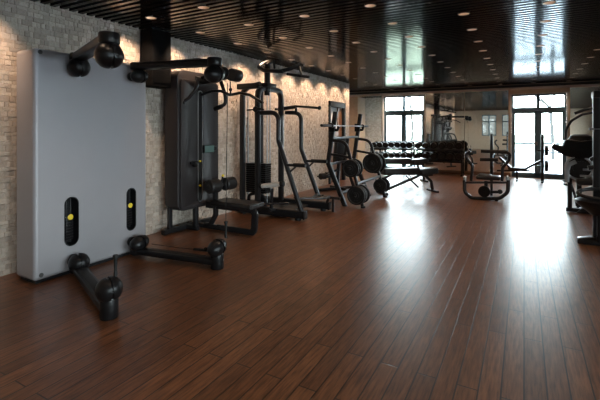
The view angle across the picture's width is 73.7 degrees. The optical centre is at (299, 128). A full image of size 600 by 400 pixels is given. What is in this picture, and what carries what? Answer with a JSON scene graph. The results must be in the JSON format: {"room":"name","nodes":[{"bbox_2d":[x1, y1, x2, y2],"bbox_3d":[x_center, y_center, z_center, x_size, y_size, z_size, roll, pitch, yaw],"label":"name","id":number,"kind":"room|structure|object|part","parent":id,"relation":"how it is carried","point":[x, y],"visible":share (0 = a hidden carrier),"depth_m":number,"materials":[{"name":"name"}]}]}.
{"room":"gym","nodes":[
{"label":"gym","id":0,"kind":"room"},
{"bbox_2d":[0,0,349,276],"bbox_3d":[-3.000,0.010,5.722,1.574,2.980,15.654,0,0,29],"label":"wall","id":1,"kind":"structure","parent":0,"point":[78,37],"depth_m":5.86,"materials":[{"name":"stone"}]},
{"bbox_2d":[140,28,170,88],"bbox_3d":[-2.006,-0.970,5.576,0.250,0.780,0.330,0,0,29],"label":"column","id":2,"kind":"structure","parent":1,"relation":"attached to","point":[155,44],"depth_m":5.46,"materials":[{"name":"black paint"}]},
{"bbox_2d":[154,30,169,83],"bbox_3d":[-1.901,-0.980,5.517,0.009,0.700,0.290,0,0,29],"label":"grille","id":3,"kind":"object","parent":2,"relation":"attached to","point":[161,38],"depth_m":5.50,"materials":[{"name":"black metal"}]},
{"bbox_2d":[328,101,345,183],"bbox_3d":[1.012,0.365,11.376,0.150,2.270,1.120,0,0,29],"label":"door","id":4,"kind":"structure","parent":1,"relation":"in","point":[339,107],"depth_m":11.52,"materials":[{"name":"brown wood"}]},
{"bbox_3d":[0.938,-0.280,11.314,0.010,0.660,0.500,0,0,29],"label":"pane","id":5,"kind":"part","parent":4,"relation":"part of","materials":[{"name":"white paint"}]},
{"bbox_2d":[0,169,599,399],"bbox_3d":[1.907,1.560,4.634,11.600,0.120,18.950,0,0,29],"label":"floor","id":6,"kind":"structure","parent":0,"point":[413,293],"depth_m":3.25,"materials":[{"name":"brown wood"}]},
{"bbox_2d":[17,31,231,320],"bbox_3d":[-1.815,0.360,4.137,1.669,2.280,1.636,0,0,29],"label":"machine","id":7,"kind":"object","parent":6,"relation":"on","point":[81,118],"visible":1,"depth_m":4.16,"materials":[{"name":"silver metal"}]},
{"bbox_3d":[-2.414,0.955,4.163,0.016,0.450,0.061,0,0,29],"label":"guide rod","id":8,"kind":"part","parent":7,"relation":"part of","materials":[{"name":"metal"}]},
{"bbox_2d":[112,254,117,276],"bbox_3d":[-1.465,1.084,3.176,0.044,0.168,0.044,0,0,29],"label":"rod","id":9,"kind":"object","parent":7,"relation":"attached to","point":[115,256],"visible":1,"depth_m":3.16,"materials":[{"name":"black metal"}]},
{"bbox_2d":[153,244,206,251],"bbox_3d":[-1.391,1.436,4.877,0.788,0.119,0.125,0,0,-2],"label":"handle","id":10,"kind":"object","parent":7,"relation":"attached to","point":[194,249],"visible":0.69,"depth_m":4.90,"materials":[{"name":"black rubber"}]},
{"bbox_2d":[224,83,227,237],"bbox_3d":[-0.801,0.340,4.337,0.050,1.680,0.044,0,0,-24],"label":"rod","id":11,"kind":"object","parent":7,"relation":"attached to","point":[225,221],"visible":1,"depth_m":4.34,"materials":[{"name":"black metal"}]},
{"bbox_2d":[161,68,263,235],"bbox_3d":[-1.124,0.330,5.747,1.403,2.380,0.970,0,0,29],"label":"machine","id":12,"kind":"object","parent":6,"relation":"on","point":[192,107],"visible":0.97,"depth_m":5.76,"materials":[{"name":"metal"}]},
{"bbox_3d":[-1.848,1.302,5.787,0.050,0.404,0.164,0,0,29],"label":"leg","id":13,"kind":"part","parent":12,"relation":"part of","materials":[{"name":"metal"}]},
{"bbox_3d":[-1.474,1.465,5.943,0.580,0.070,0.970,0,0,29],"label":"frame","id":14,"kind":"part","parent":12,"relation":"part of","materials":[{"name":"metal"}]},
{"bbox_3d":[-1.588,-0.519,5.694,0.316,0.415,0.085,0,0,-17],"label":"press lever","id":15,"kind":"part","parent":12,"relation":"part of","materials":[{"name":"metal"}]},
{"bbox_3d":[-1.527,0.512,5.818,0.050,0.085,0.160,0,0,29],"label":"adjuster knob","id":16,"kind":"part","parent":12,"relation":"part of","materials":[{"name":"black plastic"}]},
{"bbox_3d":[-1.548,1.305,5.933,0.070,0.330,0.070,0,0,29],"label":"leg","id":17,"kind":"part","parent":12,"relation":"part of","materials":[{"name":"metal"}]},
{"bbox_3d":[-1.490,0.215,5.963,0.028,1.850,0.790,0,0,29],"label":"panel","id":18,"kind":"part","parent":12,"relation":"part of","materials":[{"name":"grey metal"}]},
{"bbox_3d":[-1.481,0.255,5.941,0.008,1.650,0.105,0,0,29],"label":"slot trim","id":19,"kind":"part","parent":12,"relation":"part of","materials":[{"name":"metal"}]},
{"bbox_3d":[-1.322,1.149,6.012,0.264,0.661,0.070,0,0,29],"label":"roller post","id":20,"kind":"part","parent":12,"relation":"part of","materials":[{"name":"metal"}]},
{"bbox_3d":[-1.167,-0.509,5.925,0.219,0.456,0.054,0,0,29],"label":"press lever","id":21,"kind":"part","parent":12,"relation":"part of","materials":[{"name":"metal"}]},
{"bbox_3d":[-1.003,1.305,5.834,0.948,0.430,0.045,0,0,29],"label":"seat frame","id":22,"kind":"part","parent":12,"relation":"part of","materials":[{"name":"metal"}]},
{"bbox_3d":[-0.911,1.080,5.782,0.720,0.074,0.364,0,0,29],"label":"seat","id":23,"kind":"part","parent":12,"relation":"part of","materials":[{"name":"black leather"}]},
{"bbox_2d":[237,56,340,220],"bbox_3d":[-0.288,0.095,7.037,1.620,2.810,1.371,0,0,29],"label":"exercise machine","id":24,"kind":"object","parent":6,"relation":"on","point":[258,173],"visible":0.97,"depth_m":7.06,"materials":[{"name":"black metal"}]},
{"bbox_3d":[-0.934,0.375,7.194,0.024,1.950,0.024,0,0,29],"label":"guide rod","id":25,"kind":"part","parent":24,"relation":"part of","materials":[{"name":"silver metal"}]},
{"bbox_3d":[-0.584,0.350,7.123,0.022,2.000,0.022,0,0,29],"label":"guide rod","id":26,"kind":"part","parent":24,"relation":"part of","materials":[{"name":"silver metal"}]},
{"bbox_3d":[-0.531,0.350,7.094,0.022,2.000,0.022,0,0,29],"label":"guide rod","id":27,"kind":"part","parent":24,"relation":"part of","materials":[{"name":"silver metal"}]},
{"bbox_3d":[-0.446,1.220,6.530,0.503,0.056,0.036,0,0,1],"label":"adjust lever","id":28,"kind":"part","parent":24,"relation":"part of","materials":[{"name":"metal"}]},
{"bbox_3d":[-0.378,-1.111,7.001,0.829,0.318,0.406,0,0,29],"label":"pull frame","id":29,"kind":"part","parent":24,"relation":"part of","materials":[{"name":"black metal"}]},
{"bbox_3d":[-0.529,1.400,6.852,1.380,0.130,0.120,0,0,29],"label":"rail","id":30,"kind":"part","parent":24,"relation":"part of","materials":[{"name":"black metal"}]},
{"bbox_3d":[-0.067,0.652,6.593,0.361,0.159,0.060,0,0,29],"label":"dip arm","id":31,"kind":"part","parent":24,"relation":"part of","materials":[{"name":"metal"}]},
{"bbox_3d":[-0.081,1.400,7.633,1.400,0.130,0.120,0,0,29],"label":"rail","id":32,"kind":"part","parent":24,"relation":"part of","materials":[{"name":"black metal"}]},
{"bbox_3d":[-0.025,-0.375,7.524,0.951,0.162,0.142,0,0,26],"label":"press arm","id":33,"kind":"part","parent":24,"relation":"part of","materials":[{"name":"metal"}]},
{"bbox_2d":[317,139,351,191],"bbox_3d":[0.889,0.854,9.789,0.646,1.291,1.085,0,0,29],"label":"bench","id":34,"kind":"object","parent":6,"relation":"on","point":[339,148],"visible":0.7,"depth_m":9.71,"materials":[{"name":"metal"}]},
{"bbox_3d":[0.926,1.098,9.854,0.646,0.804,0.936,0,0,29],"label":"frame","id":35,"kind":"part","parent":34,"relation":"part of","materials":[{"name":"metal"}]},
{"bbox_2d":[326,111,386,207],"bbox_3d":[1.200,0.585,8.359,0.825,1.864,1.800,0,0,29],"label":"rack","id":36,"kind":"object","parent":6,"relation":"on","point":[332,139],"visible":0.78,"depth_m":7.92,"materials":[{"name":"metal"}]},
{"bbox_2d":[320,124,367,127],"bbox_3d":[0.996,-0.065,8.399,0.080,0.080,2.470,0,0,29],"label":"barbell","id":37,"kind":"object","parent":36,"relation":"on","point":[321,125],"visible":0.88,"depth_m":8.14,"materials":[{"name":"silver metal"}]},
{"bbox_2d":[342,160,358,176],"bbox_3d":[0.956,0.750,7.582,0.330,0.330,0.045,0,0,29],"label":"weight plate","id":38,"kind":"object","parent":36,"relation":"on","point":[354,166],"visible":0.91,"depth_m":7.56,"materials":[{"name":"black rubber"}]},
{"bbox_2d":[347,186,364,204],"bbox_3d":[1.047,1.245,7.477,0.350,0.350,0.050,0,0,29],"label":"weight plate","id":39,"kind":"object","parent":36,"relation":"on","point":[360,198],"visible":0.98,"depth_m":7.46,"materials":[{"name":"black rubber"}]},
{"bbox_2d":[354,159,362,175],"bbox_3d":[1.059,0.750,7.765,0.350,0.350,0.045,0,0,29],"label":"weight plate","id":40,"kind":"object","parent":36,"relation":"on","point":[357,160],"visible":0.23,"depth_m":7.69,"materials":[{"name":"black rubber"}]},
{"bbox_2d":[360,184,369,202],"bbox_3d":[1.174,1.250,7.704,0.360,0.360,0.050,0,0,29],"label":"weight plate","id":41,"kind":"object","parent":36,"relation":"on","point":[364,186],"visible":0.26,"depth_m":7.62,"materials":[{"name":"black rubber"}]},
{"bbox_2d":[363,153,381,172],"bbox_3d":[1.588,0.755,8.812,0.430,0.430,0.050,0,0,29],"label":"weight plate","id":42,"kind":"object","parent":36,"relation":"on","point":[375,167],"visible":0.98,"depth_m":8.79,"materials":[{"name":"black rubber"}]},
{"bbox_2d":[373,179,386,192],"bbox_3d":[1.748,1.240,8.729,0.300,0.300,0.040,0,0,29],"label":"weight plate","id":43,"kind":"object","parent":36,"relation":"on","point":[377,182],"visible":0.95,"depth_m":8.71,"materials":[{"name":"black rubber"}]},
{"bbox_2d":[375,152,385,171],"bbox_3d":[1.696,0.760,9.004,0.470,0.470,0.050,0,0,29],"label":"weight plate","id":44,"kind":"object","parent":36,"relation":"on","point":[379,154],"visible":0.18,"depth_m":8.90,"materials":[{"name":"black rubber"}]},
{"bbox_2d":[380,177,389,191],"bbox_3d":[1.845,1.240,8.903,0.320,0.320,0.040,0,0,29],"label":"weight plate","id":45,"kind":"object","parent":36,"relation":"on","point":[384,179],"visible":0.29,"depth_m":8.84,"materials":[{"name":"black rubber"}]},
{"bbox_2d":[370,145,414,166],"bbox_3d":[3.217,1.025,13.900,1.490,0.954,0.500,0,0,29],"label":"dumbbell rack","id":46,"kind":"object","parent":6,"relation":"on","point":[376,147],"visible":0.2,"depth_m":13.70,"materials":[{"name":"metal"}]},
{"bbox_2d":[377,141,383,146],"bbox_3d":[2.850,0.536,14.043,0.193,0.220,0.371,0,0,30],"label":"dumbbell","id":47,"kind":"object","parent":46,"relation":"on","point":[380,144],"visible":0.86,"depth_m":13.89,"materials":[{"name":"black rubber"}]},
{"bbox_2d":[383,141,389,147],"bbox_3d":[3.029,0.533,13.943,0.199,0.227,0.382,0,0,30],"label":"dumbbell","id":48,"kind":"object","parent":46,"relation":"on","point":[385,144],"visible":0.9,"depth_m":13.79,"materials":[{"name":"black rubber"}]},
{"bbox_2d":[383,152,389,157],"bbox_3d":[3.029,0.897,13.943,0.190,0.216,0.365,0,0,30],"label":"dumbbell","id":49,"kind":"object","parent":46,"relation":"on","point":[386,154],"visible":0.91,"depth_m":13.80,"materials":[{"name":"black rubber"}]},
{"bbox_2d":[388,141,395,147],"bbox_3d":[3.208,0.530,13.843,0.206,0.234,0.394,0,0,30],"label":"dumbbell","id":50,"kind":"object","parent":46,"relation":"on","point":[391,144],"visible":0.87,"depth_m":13.68,"materials":[{"name":"black rubber"}]},
{"bbox_2d":[389,151,395,157],"bbox_3d":[3.208,0.895,13.843,0.196,0.223,0.376,0,0,30],"label":"dumbbell","id":51,"kind":"object","parent":46,"relation":"on","point":[391,155],"visible":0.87,"depth_m":13.70,"materials":[{"name":"black rubber"}]},
{"bbox_2d":[370,146,414,150],"bbox_3d":[3.197,0.667,13.854,1.480,0.105,0.380,0,0,29],"label":"shelf","id":52,"kind":"object","parent":46,"relation":"attached to","point":[375,148],"depth_m":13.71,"materials":[{"name":"black metal"}]},
{"bbox_2d":[394,141,401,147],"bbox_3d":[3.386,0.527,13.742,0.212,0.241,0.406,0,0,30],"label":"dumbbell","id":53,"kind":"object","parent":46,"relation":"on","point":[397,144],"visible":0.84,"depth_m":13.57,"materials":[{"name":"black rubber"}]},
{"bbox_2d":[394,151,401,157],"bbox_3d":[3.386,0.892,13.742,0.202,0.230,0.388,0,0,30],"label":"dumbbell","id":54,"kind":"object","parent":46,"relation":"on","point":[397,155],"visible":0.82,"depth_m":13.59,"materials":[{"name":"black rubber"}]},
{"bbox_2d":[400,141,407,147],"bbox_3d":[3.565,0.524,13.642,0.218,0.248,0.418,0,0,30],"label":"dumbbell","id":55,"kind":"object","parent":46,"relation":"on","point":[402,144],"visible":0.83,"depth_m":13.47,"materials":[{"name":"black rubber"}]},
{"bbox_2d":[400,151,407,157],"bbox_3d":[3.565,0.889,13.642,0.208,0.236,0.399,0,0,30],"label":"dumbbell","id":56,"kind":"object","parent":46,"relation":"on","point":[403,155],"visible":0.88,"depth_m":13.48,"materials":[{"name":"black rubber"}]},
{"bbox_2d":[406,151,413,157],"bbox_3d":[3.744,0.886,13.542,0.214,0.243,0.410,0,0,30],"label":"dumbbell","id":57,"kind":"object","parent":46,"relation":"on","point":[409,155],"visible":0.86,"depth_m":13.38,"materials":[{"name":"black rubber"}]},
{"bbox_2d":[406,141,414,147],"bbox_3d":[3.744,0.521,13.542,0.224,0.255,0.429,0,0,30],"label":"dumbbell","id":58,"kind":"object","parent":46,"relation":"on","point":[410,144],"visible":1,"depth_m":13.38,"materials":[{"name":"black rubber"}]},
{"bbox_2d":[375,158,427,181],"bbox_3d":[2.902,1.165,11.345,1.422,0.670,0.500,0,0,-8],"label":"bench","id":59,"kind":"object","parent":6,"relation":"on","point":[418,161],"visible":0.6,"depth_m":11.25,"materials":[{"name":"black leather"}]},
{"bbox_2d":[377,167,438,195],"bbox_3d":[2.548,1.205,9.410,1.418,0.590,0.500,0,0,-15],"label":"bench","id":60,"kind":"object","parent":6,"relation":"on","point":[425,171],"visible":0.93,"depth_m":9.35,"materials":[{"name":"black leather"}]},
{"bbox_2d":[414,146,463,176],"bbox_3d":[4.561,1.025,13.148,1.530,0.954,0.500,0,0,29],"label":"dumbbell rack","id":61,"kind":"object","parent":6,"relation":"on","point":[461,150],"visible":0.53,"depth_m":12.92,"materials":[{"name":"metal"}]},
{"bbox_2d":[414,152,422,157],"bbox_3d":[3.980,0.887,13.410,0.211,0.240,0.405,0,0,30],"label":"dumbbell","id":62,"kind":"object","parent":61,"relation":"on","point":[419,154],"visible":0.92,"depth_m":13.26,"materials":[{"name":"black rubber"}]},
{"bbox_2d":[415,141,422,147],"bbox_3d":[3.980,0.532,13.410,0.201,0.228,0.385,0,0,30],"label":"dumbbell","id":63,"kind":"object","parent":61,"relation":"on","point":[419,144],"visible":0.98,"depth_m":13.27,"materials":[{"name":"black rubber"}]},
{"bbox_2d":[422,141,430,148],"bbox_3d":[4.202,0.529,13.286,0.207,0.236,0.398,0,0,30],"label":"dumbbell","id":64,"kind":"object","parent":61,"relation":"on","point":[426,144],"visible":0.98,"depth_m":13.13,"materials":[{"name":"black rubber"}]},
{"bbox_2d":[422,152,430,158],"bbox_3d":[4.202,0.884,13.286,0.218,0.248,0.418,0,0,30],"label":"dumbbell","id":65,"kind":"object","parent":61,"relation":"on","point":[426,155],"visible":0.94,"depth_m":13.12,"materials":[{"name":"black rubber"}]},
{"bbox_2d":[430,152,438,159],"bbox_3d":[4.425,0.881,13.161,0.225,0.256,0.431,0,0,30],"label":"dumbbell","id":66,"kind":"object","parent":61,"relation":"on","point":[434,155],"visible":1,"depth_m":13.00,"materials":[{"name":"black rubber"}]},
{"bbox_2d":[430,141,438,148],"bbox_3d":[4.425,0.526,13.161,0.214,0.243,0.410,0,0,30],"label":"dumbbell","id":67,"kind":"object","parent":61,"relation":"on","point":[434,144],"visible":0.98,"depth_m":13.00,"materials":[{"name":"black rubber"}]},
{"bbox_2d":[414,147,463,151],"bbox_3d":[4.540,0.667,13.102,1.520,0.105,0.380,0,0,29],"label":"shelf","id":68,"kind":"object","parent":61,"relation":"attached to","point":[421,148],"depth_m":12.98,"materials":[{"name":"black metal"}]},
{"bbox_2d":[415,158,463,162],"bbox_3d":[4.540,1.028,13.102,1.520,0.105,0.380,0,0,29],"label":"shelf","id":69,"kind":"object","parent":61,"relation":"attached to","point":[429,159],"depth_m":12.88,"materials":[{"name":"black metal"}]},
{"bbox_2d":[438,141,446,148],"bbox_3d":[4.647,0.523,13.037,0.220,0.251,0.423,0,0,30],"label":"dumbbell","id":70,"kind":"object","parent":61,"relation":"on","point":[442,145],"visible":0.99,"depth_m":12.88,"materials":[{"name":"black rubber"}]},
{"bbox_2d":[446,141,454,148],"bbox_3d":[4.870,0.520,12.912,0.227,0.258,0.435,0,0,30],"label":"dumbbell","id":71,"kind":"object","parent":61,"relation":"on","point":[451,144],"visible":0.98,"depth_m":12.74,"materials":[{"name":"black rubber"}]},
{"bbox_2d":[454,152,463,160],"bbox_3d":[5.092,0.871,12.787,0.245,0.279,0.471,0,0,30],"label":"dumbbell","id":72,"kind":"object","parent":61,"relation":"on","point":[458,156],"visible":0.96,"depth_m":12.60,"materials":[{"name":"black rubber"}]},
{"bbox_2d":[455,141,463,149],"bbox_3d":[5.092,0.516,12.787,0.234,0.266,0.448,0,0,30],"label":"dumbbell","id":73,"kind":"object","parent":61,"relation":"on","point":[459,144],"visible":1,"depth_m":12.62,"materials":[{"name":"black rubber"}]},
{"bbox_2d":[463,134,510,200],"bbox_3d":[4.171,0.809,8.623,1.115,1.404,0.875,0,0,-40],"label":"machine","id":74,"kind":"object","parent":6,"relation":"on","point":[484,191],"visible":1,"depth_m":8.35,"materials":[{"name":"metal"}]},
{"bbox_3d":[3.626,0.781,8.571,0.185,0.668,0.060,0,0,29],"label":"curved handle","id":75,"kind":"part","parent":74,"relation":"part of","materials":[{"name":"metal"}]},
{"bbox_3d":[3.907,1.279,8.414,0.908,0.464,0.076,0,0,29],"label":"frame","id":76,"kind":"part","parent":74,"relation":"part of","materials":[{"name":"metal"}]},
{"bbox_3d":[3.953,1.000,8.388,0.460,0.111,0.360,0,0,29],"label":"seat","id":77,"kind":"part","parent":74,"relation":"part of","materials":[{"name":"black leather"}]},
{"bbox_3d":[4.083,0.755,8.315,0.549,0.642,0.060,0,0,29],"label":"curved handle","id":78,"kind":"part","parent":74,"relation":"part of","materials":[{"name":"metal"}]},
{"bbox_2d":[497,134,549,182],"bbox_3d":[6.422,0.821,11.533,1.336,1.359,0.500,0,0,29],"label":"stand","id":79,"kind":"object","parent":6,"relation":"on","point":[510,169],"visible":1,"depth_m":11.36,"materials":[{"name":"metal"}]},
{"bbox_3d":[6.335,1.067,11.581,1.138,0.383,0.070,0,0,29],"label":"bench frame","id":80,"kind":"part","parent":79,"relation":"part of","materials":[{"name":"metal"}]},
{"bbox_3d":[6.847,0.821,11.294,0.080,1.359,0.080,0,0,29],"label":"plate post","id":81,"kind":"part","parent":79,"relation":"part of","materials":[{"name":"metal"}]},
{"bbox_2d":[544,145,547,155],"bbox_3d":[6.929,0.606,11.248,0.087,0.300,0.300,0,0,29],"label":"weight plate","id":82,"kind":"object","parent":79,"relation":"on","point":[545,146],"visible":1,"depth_m":11.15,"materials":[{"name":"black rubber"}]},
{"bbox_2d":[544,160,548,171],"bbox_3d":[6.929,1.042,11.248,0.087,0.330,0.330,0,0,29],"label":"weight plate","id":83,"kind":"object","parent":79,"relation":"on","point":[546,167],"visible":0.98,"depth_m":11.13,"materials":[{"name":"black rubber"}]},
{"bbox_2d":[551,106,592,213],"bbox_3d":[5.490,0.550,6.943,1.917,1.979,0.780,0,0,29],"label":"exercise machine","id":84,"kind":"object","parent":6,"relation":"on","point":[579,147],"visible":0.82,"depth_m":7.07,"materials":[{"name":"black plastic"}]},
{"bbox_3d":[4.882,1.113,7.237,0.070,0.742,0.070,0,0,29],"label":"post","id":85,"kind":"part","parent":84,"relation":"part of","materials":[{"name":"metal"}]},
{"bbox_3d":[4.893,1.140,7.231,0.230,0.493,0.060,0,0,29],"label":"link arm","id":86,"kind":"part","parent":84,"relation":"part of","materials":[{"name":"metal"}]},
{"bbox_3d":[5.010,-0.042,7.166,0.483,0.559,0.044,0,0,29],"label":"curved handle","id":87,"kind":"part","parent":84,"relation":"part of","materials":[{"name":"metal"}]},
{"bbox_3d":[5.174,1.038,7.418,0.080,1.001,0.100,0,0,29],"label":"post","id":88,"kind":"part","parent":84,"relation":"part of","materials":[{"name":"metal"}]},
{"bbox_3d":[5.356,-0.100,7.373,0.502,0.679,0.159,0,0,29],"label":"curved handle","id":89,"kind":"part","parent":84,"relation":"part of","materials":[{"name":"metal"}]},
{"bbox_2d":[575,91,599,245],"bbox_3d":[4.139,0.505,4.967,1.260,1.990,0.543,0,0,12],"label":"machine","id":90,"kind":"object","parent":6,"relation":"on","point":[591,204],"visible":1,"depth_m":5.14,"materials":[{"name":"metal"}]},
{"bbox_3d":[3.786,1.170,5.043,0.540,0.570,0.540,0,0,29],"label":"seat","id":91,"kind":"part","parent":90,"relation":"part of","materials":[{"name":"black plastic"}]},
{"bbox_3d":[3.762,0.815,4.999,0.524,0.133,0.283,0,0,29],"label":"ring handle","id":92,"kind":"part","parent":90,"relation":"part of","materials":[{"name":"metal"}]},
{"bbox_3d":[4.184,1.450,4.992,1.200,0.100,0.140,0,0,29],"label":"rail","id":93,"kind":"part","parent":90,"relation":"part of","materials":[{"name":"metal"}]},
{"bbox_3d":[3.844,0.424,5.183,0.196,0.230,0.060,0,0,29],"label":"press arm","id":94,"kind":"part","parent":90,"relation":"part of","materials":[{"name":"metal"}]},
{"bbox_2d":[30,0,599,91],"bbox_3d":[1.888,-1.403,4.599,11.200,0.045,18.329,0,0,29],"label":"ceiling","id":95,"kind":"structure","parent":0,"point":[508,30],"depth_m":5.80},
{"bbox_2d":[145,15,156,19],"bbox_3d":[-1.849,-1.405,4.967,0.136,0.055,0.136,0,0,29],"label":"recessed light","id":96,"kind":"object","parent":95,"relation":"in","point":[151,17],"visible":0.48,"depth_m":5.00,"materials":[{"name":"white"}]},
{"bbox_2d":[197,4,208,9],"bbox_3d":[-1.099,-1.405,4.546,0.136,0.055,0.136,0,0,29],"label":"recessed light","id":97,"kind":"object","parent":95,"relation":"in","point":[204,7],"visible":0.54,"depth_m":4.58,"materials":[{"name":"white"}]},
{"bbox_2d":[299,13,309,17],"bbox_3d":[0.054,-1.405,4.886,0.136,0.055,0.136,0,0,29],"label":"recessed light","id":98,"kind":"object","parent":95,"relation":"in","point":[301,15],"visible":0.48,"depth_m":4.93,"materials":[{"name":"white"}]},
{"bbox_2d":[364,3,375,7],"bbox_3d":[0.787,-1.405,4.476,0.136,0.055,0.136,0,0,29],"label":"recessed light","id":99,"kind":"object","parent":95,"relation":"in","point":[370,5],"visible":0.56,"depth_m":4.51,"materials":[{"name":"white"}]},
{"bbox_2d":[387,21,397,24],"bbox_3d":[1.208,-1.405,5.226,0.136,0.055,0.136,0,0,29],"label":"recessed light","id":100,"kind":"object","parent":95,"relation":"in","point":[394,22],"visible":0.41,"depth_m":5.26,"materials":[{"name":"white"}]},
{"bbox_2d":[458,11,469,15],"bbox_3d":[1.967,-1.405,4.801,0.136,0.055,0.136,0,0,29],"label":"recessed light","id":101,"kind":"object","parent":95,"relation":"in","point":[462,13],"visible":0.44,"depth_m":4.83,"materials":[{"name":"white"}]},
{"bbox_2d":[539,19,551,22],"bbox_3d":[3.146,-1.405,5.127,0.136,0.055,0.136,0,0,29],"label":"recessed light","id":102,"kind":"object","parent":95,"relation":"in","point":[549,20],"visible":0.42,"depth_m":5.15,"materials":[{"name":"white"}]},
{"bbox_2d":[542,0,555,4],"bbox_3d":[2.726,-1.405,4.376,0.136,0.055,0.136,0,0,29],"label":"recessed light","id":103,"kind":"object","parent":95,"relation":"in","point":[552,1],"visible":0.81,"depth_m":4.40,"materials":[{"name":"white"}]},
{"bbox_2d":[349,81,596,172],"bbox_3d":[6.490,0.010,12.767,11.550,2.980,0.220,0,0,29],"label":"wall","id":104,"kind":"structure","parent":0,"point":[353,101],"depth_m":13.23,"materials":[{"name":"beige paint"}]},
{"bbox_2d":[358,96,381,163],"bbox_3d":[2.579,0.080,14.823,0.935,2.600,0.011,0,0,29],"label":"wall mirror","id":105,"kind":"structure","parent":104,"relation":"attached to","point":[370,107],"depth_m":14.82,"materials":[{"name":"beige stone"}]},
{"bbox_2d":[382,94,424,167],"bbox_3d":[3.704,0.145,14.280,1.540,2.710,0.162,0,0,29],"label":"window","id":106,"kind":"structure","parent":104,"relation":"in","point":[404,113],"depth_m":14.29,"materials":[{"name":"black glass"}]},
{"bbox_3d":[3.425,0.455,14.472,0.675,2.010,0.080,0,0,29],"label":"sash","id":107,"kind":"part","parent":106,"relation":"part of","materials":[{"name":"metal"}]},
{"bbox_3d":[4.014,0.455,14.142,0.675,2.010,0.080,0,0,29],"label":"sash","id":108,"kind":"part","parent":106,"relation":"part of","materials":[{"name":"clear glass"}]},
{"bbox_2d":[426,92,463,170],"bbox_3d":[4.891,0.080,13.528,1.245,2.600,0.011,0,0,29],"label":"wall mirror","id":109,"kind":"object","parent":104,"relation":"attached to","point":[444,111],"visible":0.86,"depth_m":13.51,"materials":[{"name":"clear mirror"}]},
{"bbox_2d":[349,81,599,94],"bbox_3d":[6.410,-1.335,12.674,11.200,0.087,0.019,0,0,29],"label":"trim","id":110,"kind":"structure","parent":104,"relation":"attached to","point":[585,82],"depth_m":12.92,"materials":[{"name":"paint"}]},
{"bbox_2d":[349,84,599,96],"bbox_3d":[6.392,-1.258,12.643,11.200,0.065,0.089,0,0,29],"label":"trim","id":111,"kind":"structure","parent":104,"relation":"attached to","point":[582,85],"depth_m":12.87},
{"bbox_2d":[363,167,591,179],"bbox_3d":[6.410,1.442,12.674,11.200,0.115,0.019,0,0,29],"label":"baseboard","id":112,"kind":"structure","parent":104,"relation":"attached to","point":[439,171],"depth_m":13.16,"materials":[{"name":"brown wood"}]},
{"bbox_2d":[465,90,508,172],"bbox_3d":[6.004,0.080,12.905,1.285,2.600,0.011,0,0,29],"label":"wall mirror","id":113,"kind":"object","parent":104,"relation":"attached to","point":[486,112],"visible":1,"depth_m":12.89,"materials":[{"name":"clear mirror"}]},
{"bbox_2d":[510,92,567,178],"bbox_3d":[7.303,0.200,12.264,1.530,2.600,0.162,0,0,29],"label":"glass door","id":114,"kind":"structure","parent":104,"relation":"in","point":[537,111],"depth_m":12.27,"materials":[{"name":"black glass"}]},
{"bbox_3d":[7.026,0.455,12.455,0.670,2.010,0.080,0,0,29],"label":"sash","id":115,"kind":"part","parent":114,"relation":"part of","materials":[{"name":"clear glass"}]},
{"bbox_3d":[7.611,0.455,12.127,0.670,2.010,0.080,0,0,29],"label":"sash","id":116,"kind":"part","parent":114,"relation":"part of","materials":[{"name":"metal"}]},
{"bbox_2d":[570,86,599,137],"bbox_3d":[8.586,0.080,11.459,1.415,2.600,0.011,0,0,29],"label":"wall mirror","id":117,"kind":"object","parent":104,"relation":"attached to","point":[580,97],"visible":0.44,"depth_m":11.66,"materials":[{"name":"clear mirror"}]},
{"label":"outside","id":118,"kind":"structure","parent":0,"visible":0},
{"bbox_2d":[387,134,561,165],"bbox_3d":[33.347,1.725,59.549,180.000,0.250,103.500,0,0,29],"label":"ground","id":119,"kind":"structure","parent":118,"point":[397,137],"depth_m":60.95,"materials":[{"name":"white"}]},
{"bbox_2d":[407,97,419,140],"bbox_3d":[8.450,-2.588,30.668,4.426,8.445,3.662,0,0,12],"label":"bare tree","id":120,"kind":"object","parent":119,"relation":"on","point":[409,102],"visible":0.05,"depth_m":29.76,"materials":[{"name":"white plant"}]},
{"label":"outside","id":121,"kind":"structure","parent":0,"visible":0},
{"bbox_2d":[412,147,561,173],"bbox_3d":[13.302,1.655,23.754,120.000,0.190,25.550,0,0,29],"label":"terrace","id":122,"kind":"object","parent":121,"point":[555,167],"depth_m":19.81,"materials":[{"name":"white"}]},
{"bbox_2d":[387,140,561,166],"bbox_3d":[8.599,1.036,15.356,28.000,1.048,0.050,0,0,29],"label":"terrace railing","id":123,"kind":"object","parent":122,"relation":"on","point":[523,143],"visible":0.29,"depth_m":15.33,"materials":[{"name":"white"}]},
{"bbox_3d":[8.599,0.709,15.356,28.000,0.392,0.050,0,0,29],"label":"rail","id":124,"kind":"part","parent":123,"relation":"part of","materials":[{"name":"grey metal"}]},
{"bbox_3d":[8.599,1.050,15.356,0.040,1.020,0.040,0,0,29],"label":"post","id":125,"kind":"part","parent":123,"relation":"part of","materials":[{"name":"white"}]},
{"bbox_2d":[535,95,554,159],"bbox_3d":[11.536,-2.099,21.043,3.216,7.447,4.895,0,0,29],"label":"bare tree","id":126,"kind":"object","parent":122,"relation":"on","point":[553,96],"visible":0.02,"depth_m":20.27,"materials":[{"name":"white plant"}]}
]}

